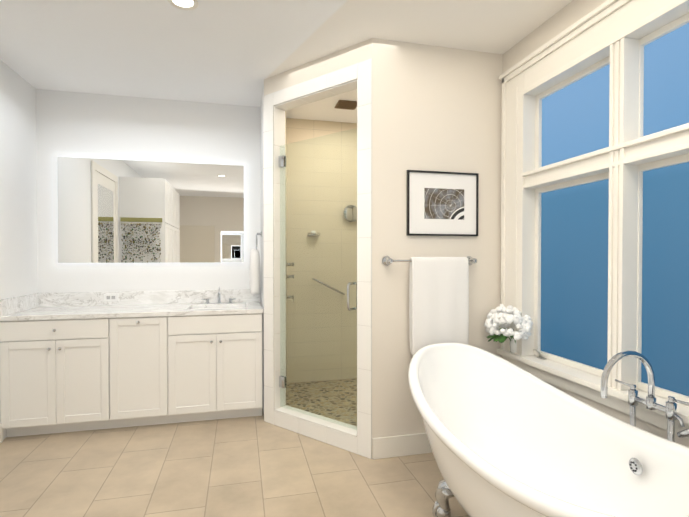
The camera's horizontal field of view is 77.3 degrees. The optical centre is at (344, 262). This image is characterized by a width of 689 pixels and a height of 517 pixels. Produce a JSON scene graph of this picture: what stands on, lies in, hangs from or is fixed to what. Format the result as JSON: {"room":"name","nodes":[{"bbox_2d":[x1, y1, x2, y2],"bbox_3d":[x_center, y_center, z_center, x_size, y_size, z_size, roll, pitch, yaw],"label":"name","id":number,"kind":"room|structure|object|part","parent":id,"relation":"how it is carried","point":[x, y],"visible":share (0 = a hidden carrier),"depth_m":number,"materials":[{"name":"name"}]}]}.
{"room":"bathroom","nodes":[
{"label":"bathroom","id":0,"kind":"room"},
{"bbox_2d":[0,60,37,439],"bbox_3d":[-1.938,-0.058,0.505,0.120,2.800,6.840,0,1,-14],"label":"wall","id":1,"kind":"structure","parent":0,"point":[18,224],"depth_m":3.40,"materials":[{"name":"white paint"}]},
{"bbox_2d":[0,423,2,442],"bbox_3d":[-1.798,1.276,0.244,0.020,0.140,5.995,0,1,-14],"label":"baseboard","id":2,"kind":"structure","parent":1,"relation":"attached to","point":[1,429],"depth_m":3.13,"materials":[{"name":"white paint"}]},
{"bbox_2d":[0,293,39,314],"bbox_3d":[-2.569,0.327,3.417,0.020,0.120,0.608,0,1,-14],"label":"backsplash","id":3,"kind":"structure","parent":1,"relation":"attached to","point":[26,302],"depth_m":3.38,"materials":[{"name":"white stone"}]},
{"bbox_2d":[36,89,260,302],"bbox_3d":[-1.750,-0.101,4.008,1.898,2.800,0.120,0,1,-14],"label":"wall","id":4,"kind":"structure","parent":0,"point":[85,125],"depth_m":3.91,"materials":[{"name":"white paint"}]},
{"bbox_2d":[57,157,243,262],"bbox_3d":[-1.725,-0.460,3.929,1.570,0.920,0.032,0,1,-14],"label":"led mirror","id":5,"kind":"object","parent":4,"relation":"attached to","point":[121,211],"visible":0.96,"depth_m":3.90,"materials":[{"name":"mirror"}]},
{"bbox_2d":[40,291,259,306],"bbox_3d":[-1.735,0.320,3.942,1.889,0.120,0.020,0,1,-14],"label":"backsplash","id":6,"kind":"structure","parent":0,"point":[70,299],"depth_m":3.90,"materials":[{"name":"white stone"}]},
{"bbox_2d":[104,293,117,301],"bbox_3d":[-2.083,0.311,3.842,0.120,0.070,0.008,0,1,-14],"label":"electrical outlet plate","id":7,"kind":"object","parent":6,"relation":"attached to","point":[110,297],"visible":1,"depth_m":3.84,"materials":[{"name":"white plastic"}]},
{"bbox_2d":[0,408,468,516],"bbox_3d":[-0.170,1.385,1.106,3.920,0.100,7.200,0,1,-14],"label":"floor","id":8,"kind":"structure","parent":0,"point":[254,466],"depth_m":2.66,"materials":[{"name":"beige tile"}]},
{"bbox_2d":[0,311,262,436],"bbox_3d":[-1.664,0.862,3.643,1.883,0.885,0.648,0,1,-14],"label":"bathroom vanity","id":9,"kind":"object","parent":8,"relation":"on","point":[76,361],"depth_m":3.35,"materials":[{"name":"white paint"}]},
{"bbox_2d":[0,303,262,318],"bbox_3d":[-1.664,0.401,3.648,1.889,0.035,0.628,0,1,-14],"label":"countertop","id":10,"kind":"structure","parent":9,"relation":"on","point":[117,308],"depth_m":3.51,"materials":[{"name":"white stone"}]},
{"bbox_2d":[200,291,231,302],"bbox_3d":[-1.151,0.304,3.944,0.303,0.152,0.154,0,1,-14],"label":"faucet","id":11,"kind":"object","parent":10,"relation":"on","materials":[{"name":"silver metal"}]},
{"bbox_2d":[286,378,356,425],"bbox_3d":[0.185,1.286,3.868,1.445,0.030,1.633,0,1,-14],"label":"pebble shower floor","id":12,"kind":"structure","parent":8,"relation":"on","point":[331,410],"depth_m":4.02,"materials":[{"name":"beige stone"}]},
{"bbox_2d":[408,343,688,516],"bbox_3d":[0.904,0.852,1.824,0.946,0.948,2.025,0,1,-14],"label":"bathtub","id":13,"kind":"object","parent":8,"relation":"on","point":[506,438],"visible":1,"depth_m":2.07,"materials":[{"name":"white ceramic"}]},
{"bbox_2d":[260,82,263,412],"bbox_3d":[-0.644,-0.101,4.027,0.262,2.800,0.945,0,1,-14],"label":"wall","id":14,"kind":"structure","parent":0,"point":[261,207],"depth_m":3.82,"materials":[{"name":"white paint"}]},
{"bbox_2d":[249,231,261,294],"bbox_3d":[-0.805,0.000,3.891,0.112,0.570,0.239,0,1,-14],"label":"towel ring","id":15,"kind":"object","parent":14,"relation":"attached to","point":[254,276],"visible":0.98,"depth_m":3.81,"materials":[{"name":"white fabric"}]},
{"bbox_2d":[249,249,259,294],"bbox_3d":[-0.811,0.081,3.890,0.112,0.410,0.262,0,1,-14],"label":"towel","id":16,"kind":"object","parent":15,"relation":"hanging from","point":[254,268],"depth_m":3.80,"materials":[{"name":"white fabric"}]},
{"bbox_2d":[0,0,572,122],"bbox_3d":[-0.170,-1.515,1.071,3.920,0.100,7.200,0,1,-14],"label":"ceiling","id":17,"kind":"structure","parent":0,"point":[234,52],"depth_m":2.84,"materials":[{"name":"white paint"}]},
{"bbox_2d":[168,0,198,9],"bbox_3d":[-0.913,-1.476,2.434,0.168,0.009,0.168,0,1,-14],"label":"recessed light","id":18,"kind":"object","parent":17,"relation":"in","point":[186,4],"visible":0.96,"depth_m":2.46,"materials":[{"name":"white paint"}]},
{"bbox_2d":[335,100,356,109],"bbox_3d":[0.024,-1.492,4.082,0.200,0.017,0.200,0,1,-14],"label":"ceiling vent","id":19,"kind":"object","parent":17,"relation":"in","point":[346,104],"visible":0.9,"depth_m":4.07,"materials":[{"name":"brown metal"}]},
{"bbox_2d":[264,38,371,409],"bbox_3d":[-0.200,-0.091,3.246,1.074,2.800,0.120,1,1,38],"label":"wall","id":20,"kind":"structure","parent":0,"point":[346,57],"depth_m":3.15,"materials":[{"name":"beige paint"}]},
{"bbox_2d":[263,58,371,458],"bbox_3d":[-0.239,-0.023,3.197,1.073,2.664,0.007,1,1,38],"label":"wall","id":21,"kind":"structure","parent":20,"relation":"attached to","point":[357,281],"depth_m":2.88,"materials":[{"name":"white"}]},
{"bbox_2d":[263,59,371,458],"bbox_3d":[-0.201,-0.024,3.245,1.072,2.663,0.133,1,1,38],"label":"door frame","id":22,"kind":"structure","parent":20,"relation":"attached to","point":[302,423],"depth_m":3.23,"materials":[{"name":"white"}]},
{"bbox_2d":[280,128,356,426],"bbox_3d":[-0.203,0.116,3.245,0.808,2.115,0.010,1,1,38],"label":"shower door","id":23,"kind":"structure","parent":20,"relation":"attached to","point":[319,276],"depth_m":3.22,"materials":[{"name":"clear glass"}]},
{"bbox_2d":[279,155,356,387],"bbox_3d":[-0.208,0.079,3.256,0.522,1.870,0.637,0,1,-14],"label":"hardware piece","id":24,"kind":"object","parent":23,"relation":"attached to","point":[282,379],"visible":0.71,"depth_m":3.45,"materials":[{"name":"silver metal"}]},
{"bbox_2d":[372,433,432,459],"bbox_3d":[0.649,1.242,2.986,0.949,0.140,0.020,0,1,-14],"label":"baseboard","id":25,"kind":"structure","parent":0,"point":[399,445],"depth_m":2.91,"materials":[{"name":"white paint"}]},
{"bbox_2d":[372,38,502,438],"bbox_3d":[0.744,-0.089,3.052,1.176,2.800,0.144,0,1,-14],"label":"wall","id":26,"kind":"structure","parent":0,"point":[436,108],"depth_m":2.94,"materials":[{"name":"beige paint"}]},
{"bbox_2d":[382,256,476,357],"bbox_3d":[0.591,0.327,2.914,0.677,0.743,0.106,0,1,-14],"label":"towel rail","id":27,"kind":"object","parent":26,"relation":"attached to","point":[438,299],"visible":0.9,"depth_m":2.87,"materials":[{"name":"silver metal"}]},
{"bbox_2d":[409,257,468,357],"bbox_3d":[0.640,0.337,2.904,0.417,0.753,0.068,0,1,-14],"label":"towel","id":28,"kind":"object","parent":27,"relation":"hanging from","point":[438,286],"depth_m":2.87,"materials":[{"name":"white fabric"}]},
{"bbox_3d":[0.680,-0.405,2.970,0.529,0.440,0.022,0,1,-14],"label":"picture frame","id":29,"kind":"part","parent":26,"relation":"part of","materials":[{"name":"white paper"}]},
{"bbox_2d":[424,188,463,219],"bbox_3d":[0.690,-0.405,2.970,0.299,0.210,0.001,0,1,-14],"label":"art","id":30,"kind":"object","parent":26,"relation":"attached to","point":[439,203],"depth_m":2.97},
{"bbox_2d":[501,0,688,446],"bbox_3d":[1.831,-0.059,0.645,0.200,2.800,5.094,0,1,-14],"label":"wall","id":31,"kind":"structure","parent":0,"point":[565,17],"depth_m":2.48,"materials":[{"name":"beige paint"}]},
{"bbox_2d":[533,349,546,358],"bbox_3d":[1.254,0.587,2.769,0.046,0.053,0.078,0,1,-14],"label":"window crank","id":32,"kind":"object","parent":31,"relation":"attached to","point":[539,356],"depth_m":2.77,"materials":[{"name":"silver metal"}]},
{"bbox_2d":[497,348,688,438],"bbox_3d":[1.376,0.677,2.163,0.145,0.110,1.900,0,1,-14],"label":"window sill","id":33,"kind":"structure","parent":31,"relation":"attached to","point":[580,382],"depth_m":2.30,"materials":[{"name":"white paint"}]},
{"bbox_2d":[484,304,532,352],"bbox_3d":[1.098,0.445,2.883,0.282,0.336,0.352,0,1,-14],"label":"flower vase","id":34,"kind":"object","parent":33,"relation":"on","point":[494,322],"visible":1,"depth_m":2.82,"materials":[{"name":"white glass"}]},
{"bbox_2d":[499,0,688,405],"bbox_3d":[1.381,-0.342,2.152,0.148,1.928,1.882,0,1,-14],"label":"window","id":35,"kind":"structure","parent":31,"relation":"in","point":[617,35],"depth_m":2.29,"materials":[{"name":"white paint"}]},
{"bbox_3d":[1.003,-0.101,4.051,0.200,2.800,1.676,0,1,-14],"label":"wall","id":36,"kind":"structure","parent":0,"visible":0},
{"bbox_2d":[285,111,300,388],"bbox_3d":[-0.557,-0.101,4.035,0.125,2.800,0.923,0,1,-14],"label":"shower wall tile","id":37,"kind":"structure","parent":36,"relation":"attached to","point":[292,126],"depth_m":4.52,"materials":[{"name":"beige tile"}]},
{"bbox_2d":[286,261,293,302],"bbox_3d":[-0.531,0.192,4.203,0.080,0.410,0.060,0,1,-14],"label":"shower valve","id":38,"kind":"object","parent":37,"relation":"attached to","point":[290,276],"depth_m":4.19,"materials":[{"name":"silver metal"}]},
{"bbox_2d":[307,230,319,235],"bbox_3d":[-0.328,-0.310,4.528,0.126,0.056,0.069,0,1,-14],"label":"shower shelf","id":39,"kind":"object","parent":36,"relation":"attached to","point":[313,233],"depth_m":4.50,"materials":[{"name":"silver metal"}]},
{"bbox_2d":[301,119,356,381],"bbox_3d":[0.020,-0.109,4.661,1.338,2.800,0.022,0,1,-14],"label":"shower wall tile","id":40,"kind":"structure","parent":36,"relation":"attached to","point":[301,131],"depth_m":4.60,"materials":[{"name":"beige tile"}]},
{"bbox_2d":[312,278,344,294],"bbox_3d":[-0.168,0.254,4.569,0.348,0.186,0.078,0,1,-14],"label":"grab rail","id":41,"kind":"object","parent":40,"relation":"attached to","point":[326,285],"depth_m":4.53,"materials":[{"name":"silver metal"}]},
{"bbox_2d":[343,205,356,221],"bbox_3d":[0.069,-0.528,4.631,0.180,0.180,0.050,0,1,-14],"label":"shower head","id":42,"kind":"object","parent":36,"relation":"attached to","point":[353,213],"depth_m":4.61,"materials":[{"name":"silver metal"}]}
]}

